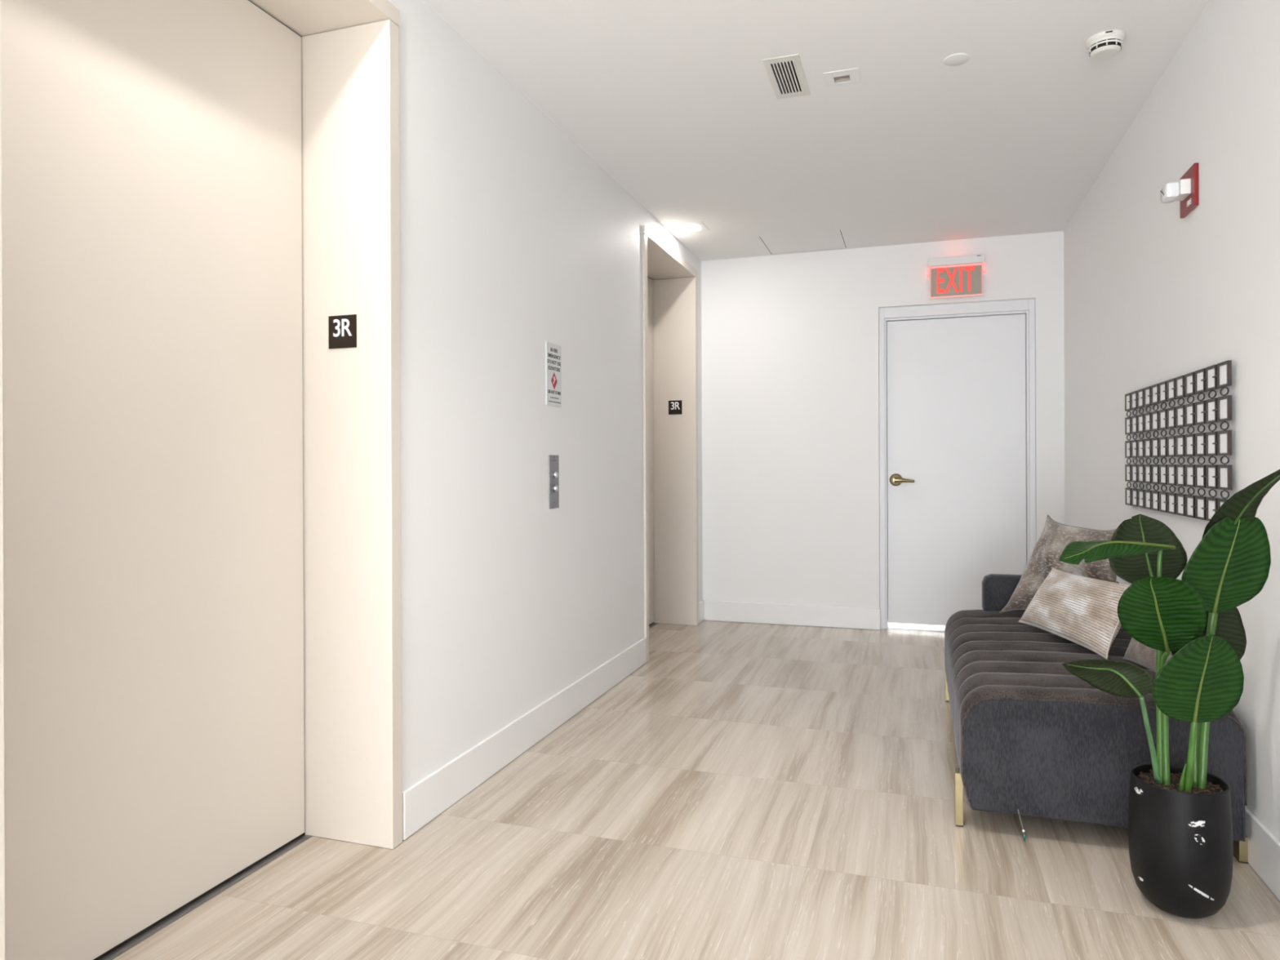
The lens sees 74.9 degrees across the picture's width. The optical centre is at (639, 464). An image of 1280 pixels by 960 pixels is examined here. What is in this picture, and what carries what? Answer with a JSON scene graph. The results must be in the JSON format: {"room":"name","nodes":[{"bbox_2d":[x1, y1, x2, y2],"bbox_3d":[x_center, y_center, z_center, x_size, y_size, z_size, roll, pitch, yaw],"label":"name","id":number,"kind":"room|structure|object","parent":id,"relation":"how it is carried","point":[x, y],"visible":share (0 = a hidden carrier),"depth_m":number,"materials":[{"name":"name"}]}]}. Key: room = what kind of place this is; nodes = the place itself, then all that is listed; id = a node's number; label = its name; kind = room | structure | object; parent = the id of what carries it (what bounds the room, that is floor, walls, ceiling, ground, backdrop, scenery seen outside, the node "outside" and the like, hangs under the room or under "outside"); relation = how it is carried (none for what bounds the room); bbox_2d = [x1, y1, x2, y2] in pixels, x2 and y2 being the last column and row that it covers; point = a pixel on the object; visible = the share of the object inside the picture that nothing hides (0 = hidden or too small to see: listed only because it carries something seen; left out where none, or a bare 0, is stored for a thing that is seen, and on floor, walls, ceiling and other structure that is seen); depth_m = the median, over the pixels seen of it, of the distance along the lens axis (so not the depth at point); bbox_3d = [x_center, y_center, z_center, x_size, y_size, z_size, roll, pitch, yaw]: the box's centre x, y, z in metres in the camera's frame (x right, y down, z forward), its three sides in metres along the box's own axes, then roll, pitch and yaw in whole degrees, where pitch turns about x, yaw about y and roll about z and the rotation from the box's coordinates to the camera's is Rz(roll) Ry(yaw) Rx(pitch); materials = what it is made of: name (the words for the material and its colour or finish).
{"room":"elevator lobby","nodes":[
{"label":"elevator lobby","id":0,"kind":"room"},
{"bbox_2d":[387,0,702,791],"bbox_3d":[-1.584,-0.158,0.335,0.384,2.490,11.640,0,0,18],"label":"wall","id":1,"kind":"structure","parent":0,"point":[514,240],"depth_m":3.03,"materials":[{"name":"paint"}]},
{"bbox_2d":[0,0,402,959],"bbox_3d":[-1.050,-0.108,1.913,0.393,2.385,1.146,0,0,18],"label":"elevator","id":2,"kind":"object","parent":1,"relation":"in","point":[201,570],"depth_m":2.05,"materials":[{"name":"beige metal"}]},
{"bbox_2d":[328,314,356,348],"bbox_3d":[-0.854,-0.381,2.399,0.094,0.094,0.005,0,0,18],"label":"sign","id":3,"kind":"object","parent":2,"relation":"attached to","point":[342,329],"visible":1,"depth_m":2.40,"materials":[{"name":"brown plastic"}]},
{"bbox_2d":[402,600,704,839],"bbox_3d":[-1.391,1.016,0.273,0.013,0.138,11.640,0,0,18],"label":"baseboard","id":4,"kind":"structure","parent":1,"relation":"attached to","point":[427,798],"depth_m":3.01,"materials":[{"name":"paint"}]},
{"bbox_2d":[545,341,561,407],"bbox_3d":[-0.354,-0.368,3.429,0.006,0.255,0.146,0,0,18],"label":"notice","id":5,"kind":"object","parent":1,"relation":"attached to","point":[553,351],"visible":1,"depth_m":3.42,"materials":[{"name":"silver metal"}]},
{"bbox_2d":[548,454,559,508],"bbox_3d":[-0.347,0.070,3.426,0.016,0.219,0.094,0,0,18],"label":"panel","id":6,"kind":"object","parent":1,"relation":"attached to","point":[553,460],"visible":1,"depth_m":3.42,"materials":[{"name":"metal"}]},
{"bbox_2d":[642,225,698,662],"bbox_3d":[0.025,-0.113,5.159,0.393,2.385,1.145,0,0,18],"label":"elevator","id":7,"kind":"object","parent":1,"relation":"in","point":[669,283],"depth_m":5.63,"materials":[{"name":"beige metal"}]},
{"bbox_2d":[668,400,681,414],"bbox_3d":[0.237,-0.386,5.639,0.094,0.094,0.005,0,0,18],"label":"sign","id":8,"kind":"object","parent":7,"relation":"attached to","point":[674,406],"visible":1,"depth_m":5.64,"materials":[{"name":"brown plastic"}]},
{"bbox_2d":[99,620,1279,959],"bbox_3d":[-0.248,1.141,0.558,2.770,0.120,13.100,0,0,18],"label":"floor","id":9,"kind":"structure","parent":0,"point":[748,791],"depth_m":2.27,"materials":[{"name":"wood"}]},
{"bbox_2d":[944,573,1248,863],"bbox_3d":[1.513,0.782,3.045,0.742,0.583,1.508,0,0,18],"label":"bench sofa","id":10,"kind":"object","parent":9,"relation":"on","point":[1033,737],"visible":0.79,"depth_m":2.39,"materials":[{"name":"grey fabric"}]},
{"bbox_2d":[1017,809,1027,844],"bbox_3d":[1.091,1.030,2.381,0.008,0.089,0.033,0,0,-20],"label":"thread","id":11,"kind":"object","parent":10,"relation":"hanging from","point":[1023,830],"visible":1,"depth_m":2.38},
{"bbox_2d":[999,514,1122,629],"bbox_3d":[1.693,0.422,3.347,0.161,0.427,0.538,0,0,-18],"label":"throw pillow","id":12,"kind":"object","parent":10,"relation":"on","point":[1055,536],"visible":0.48,"depth_m":3.35,"materials":[{"name":"beige fabric"}]},
{"bbox_2d":[1017,567,1130,659],"bbox_3d":[1.565,0.514,3.012,0.151,0.239,0.581,0,0,-2],"label":"lumbar pillow","id":13,"kind":"object","parent":10,"relation":"on","point":[1082,611],"visible":0.91,"depth_m":2.91,"materials":[{"name":"beige fabric"}]},
{"bbox_2d":[1122,637,1172,671],"bbox_3d":[1.636,0.553,2.639,0.122,0.184,0.265,0,0,3],"label":"velvet pillow","id":14,"kind":"object","parent":10,"relation":"on","point":[1137,652],"visible":0.26,"depth_m":2.63,"materials":[{"name":"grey fabric"}]},
{"bbox_2d":[1057,469,1279,918],"bbox_3d":[1.283,0.529,2.029,0.466,1.090,0.344,0,0,28],"label":"potted plant","id":15,"kind":"object","parent":9,"relation":"on","point":[1180,842],"visible":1,"depth_m":1.97,"materials":[{"name":"green plant"}]},
{"bbox_2d":[422,0,1209,261],"bbox_3d":[-0.259,-1.459,0.558,2.770,0.100,13.100,0,0,18],"label":"ceiling","id":16,"kind":"structure","parent":0,"point":[676,101],"depth_m":3.23,"materials":[{"name":"paint"}]},
{"bbox_2d":[668,221,710,233],"bbox_3d":[0.295,-1.407,4.978,0.200,0.008,0.200,0,0,18],"label":"recessed light","id":17,"kind":"object","parent":16,"relation":"in","point":[693,227],"visible":1,"depth_m":4.96,"materials":[{"name":"white plastic"}]},
{"bbox_2d":[762,53,810,99],"bbox_3d":[0.538,-1.440,3.050,0.126,0.064,0.331,0,0,18],"label":"ceiling vent","id":18,"kind":"object","parent":16,"relation":"in","point":[786,74],"visible":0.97,"depth_m":3.06,"materials":[{"name":"beige plastic"}]},
{"bbox_2d":[759,229,846,254],"bbox_3d":[1.044,-1.415,5.321,0.490,0.002,0.462,0,0,18],"label":"access panel","id":19,"kind":"object","parent":16,"relation":"attached to","point":[826,239],"visible":1,"depth_m":5.31,"materials":[{"name":"paint"}]},
{"bbox_2d":[822,67,860,88],"bbox_3d":[0.738,-1.429,3.054,0.123,0.036,0.122,0,0,18],"label":"ceiling sensor","id":20,"kind":"object","parent":16,"relation":"attached to","point":[846,77],"visible":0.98,"depth_m":3.06,"materials":[{"name":"white plastic"}]},
{"bbox_2d":[942,53,969,66],"bbox_3d":[1.104,-1.412,2.916,0.087,0.004,0.087,0,0,18],"label":"sprinkler cover","id":21,"kind":"object","parent":16,"relation":"attached to","point":[954,60],"visible":1,"depth_m":2.91,"materials":[{"name":"white plastic"}]},
{"bbox_2d":[1085,29,1125,59],"bbox_3d":[1.547,-1.390,2.780,0.116,0.053,0.118,0,0,18],"label":"smoke detector","id":22,"kind":"object","parent":16,"relation":"attached to","point":[1105,44],"visible":1,"depth_m":2.75,"materials":[{"name":"beige plastic"}]},
{"bbox_2d":[701,231,1065,620],"bbox_3d":[1.344,-0.171,5.564,2.653,2.490,0.130,0,0,18],"label":"wall","id":23,"kind":"structure","parent":0,"point":[790,342],"depth_m":5.56,"materials":[{"name":"paint"}]},
{"bbox_2d":[704,600,879,630],"bbox_3d":[1.509,1.003,5.436,2.243,0.138,0.012,0,0,18],"label":"baseboard","id":24,"kind":"structure","parent":23,"relation":"attached to","point":[717,611],"depth_m":5.59,"materials":[{"name":"paint"}]},
{"bbox_2d":[926,253,986,298],"bbox_3d":[1.979,-1.173,5.239,0.346,0.247,0.086,0,0,18],"label":"exit sign","id":25,"kind":"object","parent":23,"relation":"attached to","point":[953,276],"visible":1,"depth_m":5.22,"materials":[{"name":"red plastic"}]},
{"bbox_2d":[878,298,1035,631],"bbox_3d":[2.011,0.025,5.335,0.927,2.094,0.142,0,0,18],"label":"door","id":26,"kind":"structure","parent":23,"relation":"in","point":[957,436],"depth_m":5.34,"materials":[{"name":"white paint"}]},
{"bbox_2d":[1063,0,1279,840],"bbox_3d":[0.828,-0.169,-0.396,0.117,2.490,11.770,0,0,18],"label":"wall","id":27,"kind":"structure","parent":0,"point":[1153,295],"depth_m":2.63,"materials":[{"name":"paint"}]},
{"bbox_2d":[1124,360,1232,520],"bbox_3d":[1.853,-0.063,2.925,0.028,0.462,1.224,0,0,18],"label":"wall art","id":28,"kind":"object","parent":27,"relation":"attached to","point":[1212,476],"visible":0.99,"depth_m":2.77,"materials":[{"name":"brown metal"}]},
{"bbox_2d":[1126,489,1129,503],"bbox_3d":[2.029,0.133,3.464,0.007,0.055,0.069,0,0,18],"label":"mirror","id":29,"kind":"object","parent":28,"relation":"attached to","point":[1127,491],"depth_m":3.47,"materials":[{"name":"silver metal"}]},
{"bbox_2d":[1126,466,1129,479],"bbox_3d":[2.029,0.035,3.465,0.007,0.055,0.069,0,0,18],"label":"mirror","id":30,"kind":"object","parent":28,"relation":"attached to","point":[1127,468],"depth_m":3.47,"materials":[{"name":"silver metal"}]},
{"bbox_2d":[1126,442,1129,456],"bbox_3d":[2.028,-0.062,3.464,0.007,0.055,0.069,0,0,18],"label":"mirror","id":31,"kind":"object","parent":28,"relation":"attached to","point":[1127,443],"depth_m":3.46,"materials":[{"name":"silver metal"}]},
{"bbox_2d":[1126,418,1129,432],"bbox_3d":[2.027,-0.160,3.463,0.007,0.055,0.069,0,0,18],"label":"mirror","id":32,"kind":"object","parent":28,"relation":"attached to","point":[1127,420],"depth_m":3.46,"materials":[{"name":"silver metal"}]},
{"bbox_2d":[1126,395,1129,408],"bbox_3d":[2.027,-0.258,3.464,0.007,0.055,0.069,0,0,18],"label":"mirror","id":33,"kind":"object","parent":28,"relation":"attached to","point":[1127,396],"depth_m":3.46,"materials":[{"name":"silver metal"}]},
{"bbox_2d":[1132,417,1135,431],"bbox_3d":[1.995,-0.160,3.365,0.007,0.055,0.069,0,0,18],"label":"mirror","id":34,"kind":"object","parent":28,"relation":"attached to","point":[1133,419],"depth_m":3.38,"materials":[{"name":"silver metal"}]},
{"bbox_2d":[1132,393,1135,408],"bbox_3d":[1.995,-0.258,3.367,0.007,0.055,0.069,0,0,18],"label":"mirror","id":35,"kind":"object","parent":28,"relation":"attached to","point":[1133,394],"depth_m":3.37,"materials":[{"name":"silver metal"}]},
{"bbox_2d":[1132,466,1136,480],"bbox_3d":[1.996,0.036,3.367,0.007,0.055,0.069,0,0,18],"label":"mirror","id":36,"kind":"object","parent":28,"relation":"attached to","point":[1134,468],"depth_m":3.37,"materials":[{"name":"silver metal"}]},
{"bbox_2d":[1132,442,1136,456],"bbox_3d":[1.995,-0.062,3.366,0.007,0.055,0.069,0,0,18],"label":"mirror","id":37,"kind":"object","parent":28,"relation":"attached to","point":[1134,444],"depth_m":3.37,"materials":[{"name":"silver metal"}]},
{"bbox_2d":[1133,490,1136,504],"bbox_3d":[1.996,0.133,3.365,0.007,0.055,0.069,0,0,18],"label":"mirror","id":38,"kind":"object","parent":28,"relation":"attached to","point":[1134,491],"depth_m":3.37,"materials":[{"name":"silver metal"}]},
{"bbox_2d":[1138,416,1142,431],"bbox_3d":[1.962,-0.160,3.268,0.007,0.055,0.069,0,0,18],"label":"mirror","id":39,"kind":"object","parent":28,"relation":"attached to","point":[1140,417],"depth_m":3.27,"materials":[{"name":"silver metal"}]},
{"bbox_2d":[1138,391,1142,405],"bbox_3d":[1.962,-0.258,3.268,0.007,0.055,0.069,0,0,18],"label":"mirror","id":40,"kind":"object","parent":28,"relation":"attached to","point":[1140,393],"depth_m":3.28,"materials":[{"name":"silver metal"}]},
{"bbox_2d":[1138,491,1142,506],"bbox_3d":[1.964,0.134,3.267,0.007,0.055,0.069,0,0,18],"label":"mirror","id":41,"kind":"object","parent":28,"relation":"attached to","point":[1140,493],"depth_m":3.28,"materials":[{"name":"silver metal"}]},
{"bbox_2d":[1138,466,1142,480],"bbox_3d":[1.964,0.036,3.268,0.007,0.055,0.069,0,0,18],"label":"mirror","id":42,"kind":"object","parent":28,"relation":"attached to","point":[1140,468],"depth_m":3.27,"materials":[{"name":"silver metal"}]},
{"bbox_2d":[1138,441,1142,455],"bbox_3d":[1.963,-0.062,3.269,0.007,0.055,0.069,0,0,18],"label":"mirror","id":43,"kind":"object","parent":28,"relation":"attached to","point":[1140,443],"depth_m":3.27,"materials":[{"name":"silver metal"}]},
{"bbox_2d":[1145,440,1149,455],"bbox_3d":[1.931,-0.062,3.171,0.007,0.055,0.069,0,0,18],"label":"mirror","id":44,"kind":"object","parent":28,"relation":"attached to","point":[1147,442],"depth_m":3.18,"materials":[{"name":"silver metal"}]},
{"bbox_2d":[1145,414,1149,430],"bbox_3d":[1.930,-0.160,3.169,0.007,0.055,0.069,0,0,18],"label":"mirror","id":45,"kind":"object","parent":28,"relation":"attached to","point":[1147,416],"depth_m":3.18,"materials":[{"name":"silver metal"}]},
{"bbox_2d":[1145,389,1149,404],"bbox_3d":[1.929,-0.258,3.170,0.007,0.055,0.069,0,0,18],"label":"mirror","id":46,"kind":"object","parent":28,"relation":"attached to","point":[1147,391],"depth_m":3.18,"materials":[{"name":"silver metal"}]},
{"bbox_2d":[1146,466,1149,481],"bbox_3d":[1.931,0.036,3.170,0.007,0.055,0.069,0,0,18],"label":"mirror","id":47,"kind":"object","parent":28,"relation":"attached to","point":[1147,468],"depth_m":3.18,"materials":[{"name":"silver metal"}]},
{"bbox_2d":[1146,492,1150,507],"bbox_3d":[1.931,0.134,3.169,0.007,0.055,0.069,0,0,18],"label":"mirror","id":48,"kind":"object","parent":28,"relation":"attached to","point":[1148,494],"depth_m":3.17,"materials":[{"name":"silver metal"}]},
{"bbox_2d":[1152,440,1156,455],"bbox_3d":[1.898,-0.062,3.071,0.007,0.055,0.069,0,0,18],"label":"mirror","id":49,"kind":"object","parent":28,"relation":"attached to","point":[1154,442],"depth_m":3.08,"materials":[{"name":"silver metal"}]},
{"bbox_2d":[1152,413,1156,428],"bbox_3d":[1.898,-0.160,3.072,0.007,0.055,0.069,0,0,18],"label":"mirror","id":50,"kind":"object","parent":28,"relation":"attached to","point":[1154,415],"depth_m":3.08,"materials":[{"name":"silver metal"}]},
{"bbox_2d":[1152,386,1156,402],"bbox_3d":[1.897,-0.257,3.071,0.007,0.055,0.069,0,0,18],"label":"mirror","id":51,"kind":"object","parent":28,"relation":"attached to","point":[1154,388],"depth_m":3.08,"materials":[{"name":"silver metal"}]},
{"bbox_2d":[1152,466,1157,482],"bbox_3d":[1.898,0.036,3.071,0.007,0.055,0.069,0,0,18],"label":"mirror","id":52,"kind":"object","parent":28,"relation":"attached to","point":[1154,468],"depth_m":3.07,"materials":[{"name":"silver metal"}]},
{"bbox_2d":[1153,493,1157,508],"bbox_3d":[1.899,0.134,3.072,0.007,0.055,0.069,0,0,18],"label":"mirror","id":53,"kind":"object","parent":28,"relation":"attached to","point":[1155,495],"depth_m":3.07,"materials":[{"name":"silver metal"}]},
{"bbox_2d":[1160,384,1164,400],"bbox_3d":[1.865,-0.257,2.974,0.007,0.055,0.069,0,0,18],"label":"mirror","id":54,"kind":"object","parent":28,"relation":"attached to","point":[1162,386],"depth_m":2.98,"materials":[{"name":"silver metal"}]},
{"bbox_2d":[1160,439,1164,455],"bbox_3d":[1.865,-0.062,2.974,0.007,0.055,0.069,0,0,18],"label":"mirror","id":55,"kind":"object","parent":28,"relation":"attached to","point":[1162,441],"depth_m":2.98,"materials":[{"name":"silver metal"}]},
{"bbox_2d":[1160,411,1164,427],"bbox_3d":[1.865,-0.159,2.973,0.007,0.055,0.069,0,0,18],"label":"mirror","id":56,"kind":"object","parent":28,"relation":"attached to","point":[1162,413],"depth_m":2.98,"materials":[{"name":"silver metal"}]},
{"bbox_2d":[1160,494,1165,510],"bbox_3d":[1.866,0.134,2.972,0.007,0.055,0.069,0,0,18],"label":"mirror","id":57,"kind":"object","parent":28,"relation":"attached to","point":[1162,496],"depth_m":2.98,"materials":[{"name":"silver metal"}]},
{"bbox_2d":[1160,466,1165,482],"bbox_3d":[1.865,0.036,2.972,0.007,0.055,0.069,0,0,18],"label":"mirror","id":58,"kind":"object","parent":28,"relation":"attached to","point":[1162,468],"depth_m":2.98,"materials":[{"name":"silver metal"}]},
{"bbox_2d":[1168,495,1173,511],"bbox_3d":[1.834,0.134,2.876,0.007,0.055,0.069,0,0,18],"label":"mirror","id":59,"kind":"object","parent":28,"relation":"attached to","point":[1171,497],"depth_m":2.88,"materials":[{"name":"silver metal"}]},
{"bbox_2d":[1168,466,1173,483],"bbox_3d":[1.833,0.036,2.875,0.007,0.055,0.069,0,0,18],"label":"mirror","id":60,"kind":"object","parent":28,"relation":"attached to","point":[1171,468],"depth_m":2.88,"materials":[{"name":"silver metal"}]},
{"bbox_2d":[1168,438,1173,454],"bbox_3d":[1.833,-0.061,2.877,0.007,0.055,0.069,0,0,18],"label":"mirror","id":61,"kind":"object","parent":28,"relation":"attached to","point":[1171,440],"depth_m":2.88,"materials":[{"name":"silver metal"}]},
{"bbox_2d":[1168,409,1173,426],"bbox_3d":[1.832,-0.159,2.875,0.007,0.055,0.069,0,0,18],"label":"mirror","id":62,"kind":"object","parent":28,"relation":"attached to","point":[1171,411],"depth_m":2.87,"materials":[{"name":"silver metal"}]},
{"bbox_2d":[1168,381,1173,398],"bbox_3d":[1.832,-0.257,2.874,0.007,0.055,0.069,0,0,18],"label":"mirror","id":63,"kind":"object","parent":28,"relation":"attached to","point":[1171,383],"depth_m":2.87,"materials":[{"name":"silver metal"}]},
{"bbox_2d":[1177,378,1182,395],"bbox_3d":[1.800,-0.257,2.779,0.007,0.055,0.069,0,0,18],"label":"mirror","id":64,"kind":"object","parent":28,"relation":"attached to","point":[1179,380],"depth_m":2.78,"materials":[{"name":"silver metal"}]},
{"bbox_2d":[1177,437,1182,454],"bbox_3d":[1.801,-0.061,2.779,0.007,0.055,0.069,0,0,18],"label":"mirror","id":65,"kind":"object","parent":28,"relation":"attached to","point":[1180,440],"depth_m":2.79,"materials":[{"name":"silver metal"}]},
{"bbox_2d":[1177,496,1182,513],"bbox_3d":[1.801,0.134,2.776,0.007,0.055,0.069,0,0,18],"label":"mirror","id":66,"kind":"object","parent":28,"relation":"attached to","point":[1180,498],"depth_m":2.78,"materials":[{"name":"silver metal"}]},
{"bbox_2d":[1177,466,1182,484],"bbox_3d":[1.801,0.036,2.777,0.007,0.055,0.069,0,0,18],"label":"mirror","id":67,"kind":"object","parent":28,"relation":"attached to","point":[1180,468],"depth_m":2.78,"materials":[{"name":"silver metal"}]},
{"bbox_2d":[1177,408,1182,425],"bbox_3d":[1.800,-0.159,2.776,0.007,0.055,0.069,0,0,18],"label":"mirror","id":68,"kind":"object","parent":28,"relation":"attached to","point":[1180,410],"depth_m":2.78,"materials":[{"name":"silver metal"}]},
{"bbox_2d":[1186,497,1192,515],"bbox_3d":[1.769,0.134,2.679,0.007,0.055,0.069,0,0,18],"label":"mirror","id":69,"kind":"object","parent":28,"relation":"attached to","point":[1189,500],"depth_m":2.69,"materials":[{"name":"silver metal"}]},
{"bbox_2d":[1186,467,1192,484],"bbox_3d":[1.768,0.037,2.680,0.007,0.055,0.069,0,0,18],"label":"mirror","id":70,"kind":"object","parent":28,"relation":"attached to","point":[1189,470],"depth_m":2.69,"materials":[{"name":"silver metal"}]},
{"bbox_2d":[1186,436,1192,453],"bbox_3d":[1.768,-0.061,2.681,0.007,0.055,0.069,0,0,18],"label":"mirror","id":71,"kind":"object","parent":28,"relation":"attached to","point":[1189,439],"depth_m":2.69,"materials":[{"name":"silver metal"}]},
{"bbox_2d":[1186,405,1192,423],"bbox_3d":[1.768,-0.159,2.680,0.007,0.055,0.069,0,0,18],"label":"mirror","id":72,"kind":"object","parent":28,"relation":"attached to","point":[1189,408],"depth_m":2.68,"materials":[{"name":"silver metal"}]},
{"bbox_2d":[1186,375,1192,393],"bbox_3d":[1.767,-0.257,2.679,0.007,0.055,0.069,0,0,18],"label":"mirror","id":73,"kind":"object","parent":28,"relation":"attached to","point":[1189,378],"depth_m":2.68,"materials":[{"name":"silver metal"}]},
{"bbox_2d":[1196,435,1203,453],"bbox_3d":[1.735,-0.061,2.581,0.007,0.055,0.069,0,0,18],"label":"mirror","id":74,"kind":"object","parent":28,"relation":"attached to","point":[1199,438],"depth_m":2.59,"materials":[{"name":"silver metal"}]},
{"bbox_2d":[1196,404,1203,422],"bbox_3d":[1.735,-0.159,2.580,0.007,0.055,0.069,0,0,18],"label":"mirror","id":75,"kind":"object","parent":28,"relation":"attached to","point":[1199,406],"depth_m":2.59,"materials":[{"name":"silver metal"}]},
{"bbox_2d":[1196,371,1203,391],"bbox_3d":[1.734,-0.257,2.580,0.007,0.055,0.069,0,0,18],"label":"mirror","id":76,"kind":"object","parent":28,"relation":"attached to","point":[1199,374],"depth_m":2.58,"materials":[{"name":"silver metal"}]},
{"bbox_2d":[1197,498,1203,517],"bbox_3d":[1.736,0.135,2.580,0.007,0.055,0.069,0,0,18],"label":"mirror","id":77,"kind":"object","parent":28,"relation":"attached to","point":[1200,501],"depth_m":2.59,"materials":[{"name":"silver metal"}]},
{"bbox_2d":[1197,467,1203,485],"bbox_3d":[1.736,0.037,2.582,0.007,0.055,0.069,0,0,18],"label":"mirror","id":78,"kind":"object","parent":28,"relation":"attached to","point":[1200,470],"depth_m":2.59,"materials":[{"name":"silver metal"}]},
{"bbox_2d":[1208,500,1214,519],"bbox_3d":[1.704,0.135,2.483,0.007,0.055,0.069,0,0,18],"label":"mirror","id":79,"kind":"object","parent":28,"relation":"attached to","point":[1211,503],"depth_m":2.49,"materials":[{"name":"silver metal"}]},
{"bbox_2d":[1208,467,1214,486],"bbox_3d":[1.703,0.037,2.482,0.007,0.055,0.069,0,0,18],"label":"mirror","id":80,"kind":"object","parent":28,"relation":"attached to","point":[1211,470],"depth_m":2.49,"materials":[{"name":"silver metal"}]},
{"bbox_2d":[1208,434,1214,453],"bbox_3d":[1.703,-0.061,2.483,0.007,0.055,0.069,0,0,18],"label":"mirror","id":81,"kind":"object","parent":28,"relation":"attached to","point":[1211,437],"depth_m":2.49,"materials":[{"name":"silver metal"}]},
{"bbox_2d":[1208,401,1214,421],"bbox_3d":[1.702,-0.159,2.482,0.007,0.055,0.069,0,0,18],"label":"mirror","id":82,"kind":"object","parent":28,"relation":"attached to","point":[1211,404],"depth_m":2.48,"materials":[{"name":"silver metal"}]},
{"bbox_2d":[1208,368,1214,387],"bbox_3d":[1.702,-0.257,2.483,0.007,0.055,0.069,0,0,18],"label":"mirror","id":83,"kind":"object","parent":28,"relation":"attached to","point":[1211,371],"depth_m":2.48,"materials":[{"name":"silver metal"}]},
{"bbox_2d":[1219,433,1226,453],"bbox_3d":[1.671,-0.061,2.386,0.007,0.055,0.069,0,0,18],"label":"mirror","id":84,"kind":"object","parent":28,"relation":"attached to","point":[1223,437],"depth_m":2.39,"materials":[{"name":"silver metal"}]},
{"bbox_2d":[1219,399,1226,418],"bbox_3d":[1.670,-0.159,2.384,0.007,0.055,0.069,0,0,18],"label":"mirror","id":85,"kind":"object","parent":28,"relation":"attached to","point":[1223,402],"depth_m":2.39,"materials":[{"name":"silver metal"}]},
{"bbox_2d":[1219,364,1226,385],"bbox_3d":[1.670,-0.256,2.385,0.007,0.055,0.069,0,0,18],"label":"mirror","id":86,"kind":"object","parent":28,"relation":"attached to","point":[1223,367],"depth_m":2.39,"materials":[{"name":"silver metal"}]},
{"bbox_2d":[1220,467,1227,487],"bbox_3d":[1.670,0.037,2.384,0.007,0.055,0.069,0,0,18],"label":"mirror","id":87,"kind":"object","parent":28,"relation":"attached to","point":[1224,471],"depth_m":2.39,"materials":[{"name":"silver metal"}]},
{"bbox_2d":[1160,162,1198,218],"bbox_3d":[1.758,-0.892,2.740,0.085,0.135,0.154,0,0,18],"label":"fire alarm strobe","id":88,"kind":"object","parent":27,"relation":"attached to","point":[1185,191],"visible":1,"depth_m":2.71,"materials":[{"name":"red plastic"}]},
{"bbox_2d":[1244,805,1279,900],"bbox_3d":[0.751,1.007,-0.437,0.013,0.138,11.640,0,0,18],"label":"baseboard","id":89,"kind":"structure","parent":27,"relation":"attached to","point":[1264,847],"depth_m":2.15,"materials":[{"name":"paint"}]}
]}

